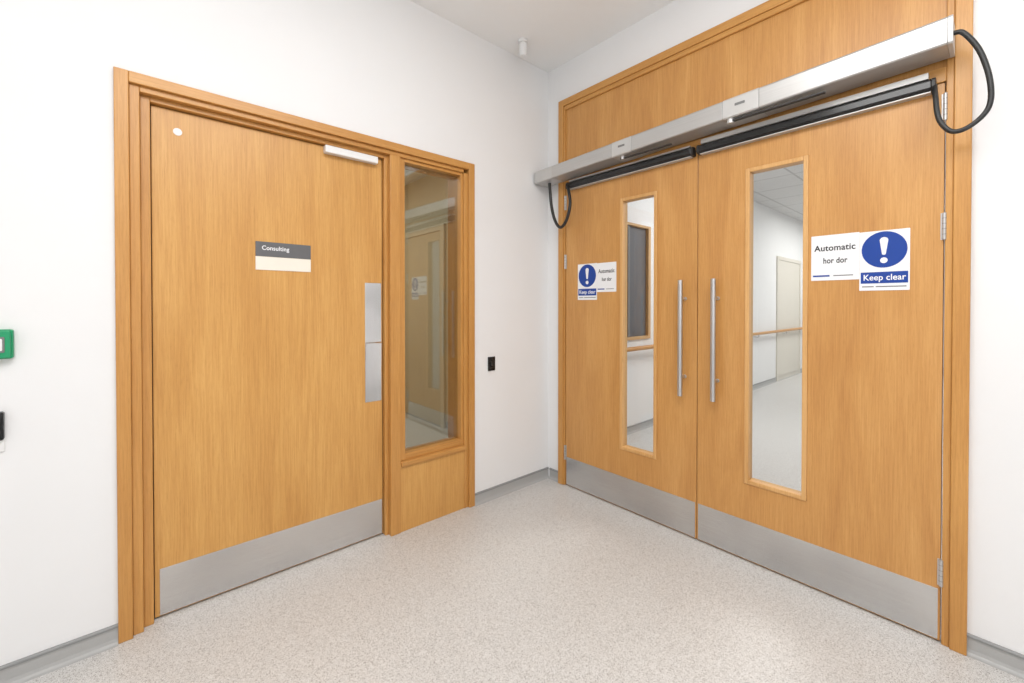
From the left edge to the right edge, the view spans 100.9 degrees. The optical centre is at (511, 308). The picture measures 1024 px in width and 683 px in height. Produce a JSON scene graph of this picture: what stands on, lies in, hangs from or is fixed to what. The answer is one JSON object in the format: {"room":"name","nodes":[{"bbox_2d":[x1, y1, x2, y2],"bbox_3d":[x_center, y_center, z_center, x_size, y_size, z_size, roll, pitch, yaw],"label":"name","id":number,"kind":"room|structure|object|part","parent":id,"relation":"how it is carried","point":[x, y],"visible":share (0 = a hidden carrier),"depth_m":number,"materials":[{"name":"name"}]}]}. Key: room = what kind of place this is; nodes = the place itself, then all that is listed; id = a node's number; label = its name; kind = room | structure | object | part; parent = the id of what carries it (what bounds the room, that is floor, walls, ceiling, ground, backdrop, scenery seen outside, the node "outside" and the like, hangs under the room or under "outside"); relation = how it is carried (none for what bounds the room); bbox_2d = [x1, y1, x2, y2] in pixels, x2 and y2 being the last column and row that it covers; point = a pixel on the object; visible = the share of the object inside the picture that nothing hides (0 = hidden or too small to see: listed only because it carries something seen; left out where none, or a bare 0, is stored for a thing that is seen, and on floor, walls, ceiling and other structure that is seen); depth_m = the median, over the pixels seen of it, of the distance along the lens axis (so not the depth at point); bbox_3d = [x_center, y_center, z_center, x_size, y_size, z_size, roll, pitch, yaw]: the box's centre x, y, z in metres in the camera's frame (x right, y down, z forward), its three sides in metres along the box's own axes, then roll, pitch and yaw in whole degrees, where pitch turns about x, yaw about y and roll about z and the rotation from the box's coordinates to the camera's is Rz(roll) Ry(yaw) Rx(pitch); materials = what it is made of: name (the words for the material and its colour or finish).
{"room":"hospital interior","nodes":[
{"label":"hospital interior","id":0,"kind":"room"},
{"bbox_2d":[0,0,547,665],"bbox_3d":[-1.355,-0.237,1.848,4.450,3.000,0.200,0,1,-41],"label":"wall","id":1,"kind":"structure","parent":0,"point":[401,72],"depth_m":1.59,"materials":[{"name":"white paint"}]},
{"bbox_2d":[0,411,4,451],"bbox_3d":[-1.724,0.409,1.383,0.085,0.134,0.021,0,1,-41],"label":"reader","id":2,"kind":"object","parent":1,"relation":"attached to","point":[2,414],"visible":1,"depth_m":1.40,"materials":[{"name":"black plastic"}]},
{"bbox_3d":[-1.728,0.456,1.388,0.085,0.040,0.009,0,1,-41],"label":"blanking plate","id":3,"kind":"part","parent":2,"relation":"part of","materials":[{"name":"white plastic"}]},
{"bbox_2d":[0,329,14,358],"bbox_3d":[-1.706,0.117,1.383,0.098,0.098,0.041,0,1,-41],"label":"button","id":4,"kind":"object","parent":1,"relation":"attached to","point":[6,335],"visible":1,"depth_m":1.40,"materials":[{"name":"green plastic"}]},
{"bbox_2d":[0,623,117,682],"bbox_3d":[-2.218,1.235,0.952,1.951,0.073,0.024,0,1,-41],"label":"baseboard","id":5,"kind":"structure","parent":1,"relation":"attached to","point":[30,667],"depth_m":1.50,"materials":[{"name":"grey plastic"}]},
{"bbox_2d":[150,105,382,619],"bbox_3d":[-1.088,0.218,2.033,0.978,2.085,0.081,0,1,-41],"label":"door","id":6,"kind":"structure","parent":1,"relation":"in","point":[267,385],"depth_m":1.95,"materials":[{"name":"brown wood"}]},
{"bbox_2d":[173,128,181,135],"bbox_3d":[-1.387,-0.735,1.754,0.030,0.030,0.002,0,1,-41],"label":"round sticker","id":7,"kind":"object","parent":6,"relation":"attached to","point":[176,131],"visible":1,"depth_m":1.75,"materials":[{"name":"white plastic"}]},
{"bbox_3d":[-1.081,1.154,2.042,0.952,0.190,0.002,0,1,-41],"label":"kick plate","id":8,"kind":"part","parent":6,"relation":"part of","materials":[{"name":"metal"}]},
{"bbox_2d":[255,241,310,271],"bbox_3d":[-1.088,-0.248,2.020,0.238,0.131,0.004,0,1,-41],"label":"name sign","id":9,"kind":"object","parent":6,"relation":"attached to","point":[272,251],"visible":1,"depth_m":2.01,"materials":[{"name":"grey plastic"}]},
{"bbox_3d":[-1.088,-0.213,2.021,0.238,0.062,0.003,0,1,-41],"label":"sign plate","id":10,"kind":"part","parent":9,"relation":"part of","materials":[{"name":"white plastic"}]},
{"bbox_3d":[-1.088,-0.279,2.020,0.238,0.068,0.004,0,1,-41],"label":"name panel","id":11,"kind":"part","parent":9,"relation":"part of","materials":[{"name":"grey plastic"}]},
{"bbox_3d":[-0.759,0.182,2.315,0.092,0.648,0.002,0,1,-41],"label":"push plate","id":12,"kind":"part","parent":6,"relation":"part of","materials":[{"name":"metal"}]},
{"bbox_3d":[-0.756,0.342,2.313,0.088,0.324,0.006,0,1,-41],"label":"finger pull","id":13,"kind":"part","parent":6,"relation":"part of","materials":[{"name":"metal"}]},
{"bbox_2d":[113,66,474,643],"bbox_3d":[-0.928,0.174,2.212,1.665,2.170,0.205,0,1,-41],"label":"trim","id":14,"kind":"structure","parent":1,"relation":"attached to","point":[134,93],"depth_m":1.68,"materials":[{"name":"brown wood"}]},
{"bbox_2d":[400,158,464,531],"bbox_3d":[-0.496,0.203,2.549,0.431,2.106,0.130,0,1,-41],"label":"side panel frame","id":15,"kind":"structure","parent":1,"relation":"in","point":[432,473],"depth_m":2.54,"materials":[{"name":"brown wood"}]},
{"bbox_3d":[-0.495,1.070,2.556,0.431,0.372,0.094,0,1,-41],"label":"panel","id":16,"kind":"part","parent":15,"relation":"part of","materials":[{"name":"brown wood"}]},
{"bbox_3d":[-0.496,0.870,2.555,0.431,0.028,0.130,0,1,-41],"label":"sill","id":17,"kind":"part","parent":15,"relation":"part of","materials":[{"name":"brown wood"}]},
{"bbox_2d":[488,356,494,370],"bbox_3d":[-0.134,0.361,2.789,0.058,0.092,0.012,0,1,-41],"label":"wall switch","id":18,"kind":"object","parent":1,"relation":"attached to","point":[491,360],"visible":1,"depth_m":2.79,"materials":[{"name":"black plastic"}]},
{"bbox_2d":[475,467,548,505],"bbox_3d":[0.019,1.216,2.923,0.683,0.073,0.024,0,1,-41],"label":"baseboard","id":19,"kind":"structure","parent":1,"relation":"attached to","point":[489,494],"depth_m":2.90,"materials":[{"name":"grey plastic"}]},
{"bbox_2d":[405,170,427,184],"bbox_3d":[-2.181,-1.506,3.840,3.060,0.100,3.900,0,1,-41],"label":"ceiling","id":20,"kind":"structure","parent":0,"point":[410,176],"depth_m":4.67,"materials":[{"name":"paint"}]},
{"bbox_2d":[405,175,449,421],"bbox_3d":[-1.106,-0.141,4.901,0.060,2.750,3.750,0,1,-41],"label":"wall","id":21,"kind":"structure","parent":0,"point":[426,198],"depth_m":4.61,"materials":[{"name":"beige paint"}]},
{"bbox_2d":[405,223,445,428],"bbox_3d":[-1.040,0.175,4.762,0.030,2.120,1.050,0,1,-41],"label":"door","id":22,"kind":"structure","parent":21,"relation":"in","point":[425,249],"depth_m":4.65,"materials":[{"name":"beige laminate"}]},
{"bbox_2d":[405,412,447,429],"bbox_3d":[-1.111,1.198,4.856,0.024,0.073,3.610,0,1,-41],"label":"baseboard","id":23,"kind":"structure","parent":21,"relation":"attached to","point":[446,422],"depth_m":4.60,"materials":[{"name":"grey plastic"}]},
{"bbox_2d":[25,368,1023,682],"bbox_3d":[2.604,1.285,4.819,14.700,0.100,9.000,0,1,-41],"label":"floor","id":24,"kind":"structure","parent":0,"point":[547,580],"depth_m":1.75,"materials":[{"name":"plastic"}]},
{"bbox_2d":[410,0,674,71],"bbox_3d":[0.157,-1.770,-0.033,4.650,0.100,5.000,0,1,-41],"label":"ceiling","id":25,"kind":"structure","parent":0,"point":[557,32],"depth_m":2.56,"materials":[{"name":"paint"}]},
{"bbox_2d":[518,37,527,57],"bbox_3d":[0.072,-1.694,2.749,0.064,0.105,0.064,0,1,-41],"label":"ceiling sensor","id":26,"kind":"object","parent":25,"relation":"attached to","point":[522,42],"visible":1,"depth_m":2.73,"materials":[{"name":"white plastic"}]},
{"bbox_2d":[627,197,802,426],"bbox_3d":[3.893,-0.233,6.707,9.850,2.900,0.150,0,1,-41],"label":"wall","id":27,"kind":"structure","parent":0,"point":[775,233],"depth_m":6.54,"materials":[{"name":"paint"}]},
{"bbox_2d":[627,222,650,340],"bbox_3d":[1.124,-0.275,4.223,0.810,1.170,0.115,0,1,-41],"label":"window","id":28,"kind":"structure","parent":27,"relation":"in","point":[639,236],"depth_m":4.36,"materials":[{"name":"glass"}]},
{"bbox_2d":[627,369,801,434],"bbox_3d":[3.951,1.181,6.655,9.830,0.073,0.024,0,1,-41],"label":"baseboard","id":29,"kind":"structure","parent":27,"relation":"attached to","point":[643,425],"depth_m":4.45,"materials":[{"name":"grey plastic"}]},
{"bbox_2d":[627,327,801,351],"bbox_3d":[3.168,0.393,5.911,7.200,0.082,0.090,0,1,-41],"label":"handrail","id":30,"kind":"object","parent":27,"relation":"attached to","point":[645,347],"visible":0.34,"depth_m":6.29,"materials":[{"name":"brown wood"}]},
{"bbox_2d":[776,256,800,380],"bbox_3d":[4.906,0.159,7.490,1.300,2.100,0.020,0,1,-41],"label":"door","id":31,"kind":"structure","parent":27,"relation":"in","point":[788,271],"depth_m":7.45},
{"bbox_2d":[548,0,1023,654],"bbox_3d":[1.845,-0.234,1.469,0.150,3.000,4.600,0,1,-41],"label":"wall","id":32,"kind":"structure","parent":0,"point":[995,599],"depth_m":1.52,"materials":[{"name":"white paint"}]},
{"bbox_2d":[549,468,557,481],"bbox_3d":[0.309,1.214,3.094,0.024,0.073,0.103,0,1,-41],"label":"baseboard","id":33,"kind":"structure","parent":32,"relation":"attached to","point":[553,476],"depth_m":3.10,"materials":[{"name":"grey plastic"}]},
{"bbox_2d":[564,153,698,537],"bbox_3d":[0.681,0.195,2.642,0.121,2.104,0.947,0,1,-41],"label":"door","id":34,"kind":"structure","parent":32,"relation":"in","point":[659,485],"depth_m":2.60,"materials":[{"name":"brown wood"}]},
{"bbox_2d":[578,263,596,299],"bbox_3d":[0.506,-0.183,2.850,0.002,0.243,0.161,0,1,-41],"label":"sign","id":35,"kind":"object","parent":34,"relation":"attached to","point":[587,273],"visible":1,"depth_m":2.85,"materials":[{"name":"plastic"}]},
{"bbox_2d":[597,262,615,291],"bbox_3d":[0.610,-0.206,2.733,0.002,0.190,0.150,0,1,-41],"label":"door sign","id":36,"kind":"object","parent":34,"relation":"attached to","point":[606,272],"visible":1,"depth_m":2.73,"materials":[{"name":"white"}]},
{"bbox_2d":[548,146,695,228],"bbox_3d":[0.623,-0.718,2.641,0.096,0.336,1.020,0,1,-41],"label":"sensor","id":37,"kind":"object","parent":34,"relation":"attached to","point":[688,152],"visible":1,"depth_m":2.59,"materials":[{"name":"black plastic"}]},
{"bbox_3d":[0.688,-0.880,2.612,0.035,0.009,0.855,0,1,-41],"label":"guide rail","id":38,"kind":"part","parent":37,"relation":"part of","materials":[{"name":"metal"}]},
{"bbox_3d":[0.689,-0.826,2.614,0.031,0.004,0.867,0,1,-41],"label":"silver trim","id":39,"kind":"part","parent":37,"relation":"part of","materials":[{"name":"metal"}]},
{"bbox_3d":[0.692,1.147,2.653,0.002,0.193,0.926,0,1,-41],"label":"kick plate","id":40,"kind":"part","parent":34,"relation":"part of","materials":[{"name":"metal"}]},
{"bbox_3d":[0.915,0.158,2.304,0.026,0.630,0.026,0,1,-41],"label":"pull handle","id":41,"kind":"part","parent":34,"relation":"part of","materials":[{"name":"metal"}]},
{"bbox_2d":[534,14,954,186],"bbox_3d":[0.891,-0.956,2.283,0.134,0.149,2.068,0,1,-41],"label":"operator","id":42,"kind":"object","parent":32,"relation":"attached to","point":[933,42],"visible":0.98,"depth_m":1.86,"materials":[{"name":"metal"}]},
{"bbox_3d":[0.751,-0.888,2.392,0.018,0.007,0.320,0,1,-41],"label":"drive arm","id":43,"kind":"part","parent":42,"relation":"part of"},
{"bbox_3d":[1.172,-0.902,1.903,0.022,0.009,0.390,0,1,-41],"label":"drive arm","id":44,"kind":"part","parent":42,"relation":"part of"},
{"bbox_2d":[566,0,946,160],"bbox_3d":[1.047,-1.154,2.323,0.108,0.485,1.881,0,1,-41],"label":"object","id":45,"kind":"structure","parent":32,"relation":"attached to","point":[809,34],"depth_m":2.08,"materials":[{"name":"brown wood"}]},
{"bbox_2d":[558,0,973,655],"bbox_3d":[1.056,-0.106,2.335,0.170,2.728,2.004,0,1,-41],"label":"trim","id":46,"kind":"structure","parent":32,"relation":"attached to","point":[957,77],"depth_m":1.57,"materials":[{"name":"brown wood"}]},
{"bbox_2d":[697,83,947,640],"bbox_3d":[1.308,0.202,1.931,0.121,2.104,0.938,0,1,-41],"label":"door","id":47,"kind":"structure","parent":32,"relation":"in","point":[863,527],"depth_m":1.81,"materials":[{"name":"brown wood"}]},
{"bbox_3d":[1.032,0.160,2.172,0.026,0.630,0.026,0,1,-41],"label":"pull handle","id":48,"kind":"part","parent":47,"relation":"part of","materials":[{"name":"metal"}]},
{"bbox_3d":[1.312,1.153,1.950,0.002,0.193,0.918,0,1,-41],"label":"kick plate","id":49,"kind":"part","parent":47,"relation":"part of","materials":[{"name":"metal"}]},
{"bbox_2d":[811,232,859,280],"bbox_3d":[1.400,-0.224,1.836,0.002,0.198,0.169,0,1,-41],"label":"door sign","id":50,"kind":"object","parent":47,"relation":"attached to","point":[836,256],"visible":1,"depth_m":1.83,"materials":[{"name":"white"}]},
{"bbox_2d":[696,29,994,155],"bbox_3d":[1.313,-0.802,1.845,0.112,0.365,1.045,0,1,-41],"label":"sensor","id":51,"kind":"object","parent":47,"relation":"attached to","point":[920,86],"visible":0.99,"depth_m":1.75,"materials":[{"name":"black plastic"}]},
{"bbox_3d":[1.294,-0.881,1.924,0.035,0.023,0.860,0,1,-41],"label":"guide rail","id":52,"kind":"part","parent":51,"relation":"part of","materials":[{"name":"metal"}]},
{"bbox_3d":[1.296,-0.819,1.926,0.031,0.004,0.872,0,1,-41],"label":"silver trim","id":53,"kind":"part","parent":51,"relation":"part of","materials":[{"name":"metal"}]},
{"bbox_2d":[859,228,909,290],"bbox_3d":[1.507,-0.197,1.714,0.002,0.243,0.155,0,1,-41],"label":"sign","id":54,"kind":"object","parent":47,"relation":"attached to","point":[884,255],"visible":1,"depth_m":1.71,"materials":[{"name":"plastic"}]},
{"bbox_2d":[862,285,906,286],"bbox_3d":[1.507,-0.091,1.715,0.001,0.004,0.136,0,1,-41],"label":"print","id":55,"kind":"object","parent":54,"relation":"attached to","point":[862,285],"depth_m":1.71},
{"bbox_2d":[967,633,1023,679],"bbox_3d":[2.485,1.238,0.626,0.024,0.073,2.468,0,1,-41],"label":"baseboard","id":56,"kind":"structure","parent":32,"relation":"attached to","point":[1009,661],"depth_m":1.50,"materials":[{"name":"grey plastic"}]},
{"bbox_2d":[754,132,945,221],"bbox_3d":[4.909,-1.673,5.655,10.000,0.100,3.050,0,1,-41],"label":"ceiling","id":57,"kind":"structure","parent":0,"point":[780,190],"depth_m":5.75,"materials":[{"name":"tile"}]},
{"bbox_2d":[943,240,944,367],"bbox_3d":[8.603,-0.254,8.925,0.150,2.900,3.050,0,1,-41],"label":"wall","id":58,"kind":"structure","parent":0,"point":[944,240],"depth_m":8.60,"materials":[{"name":"paint"}]}
]}

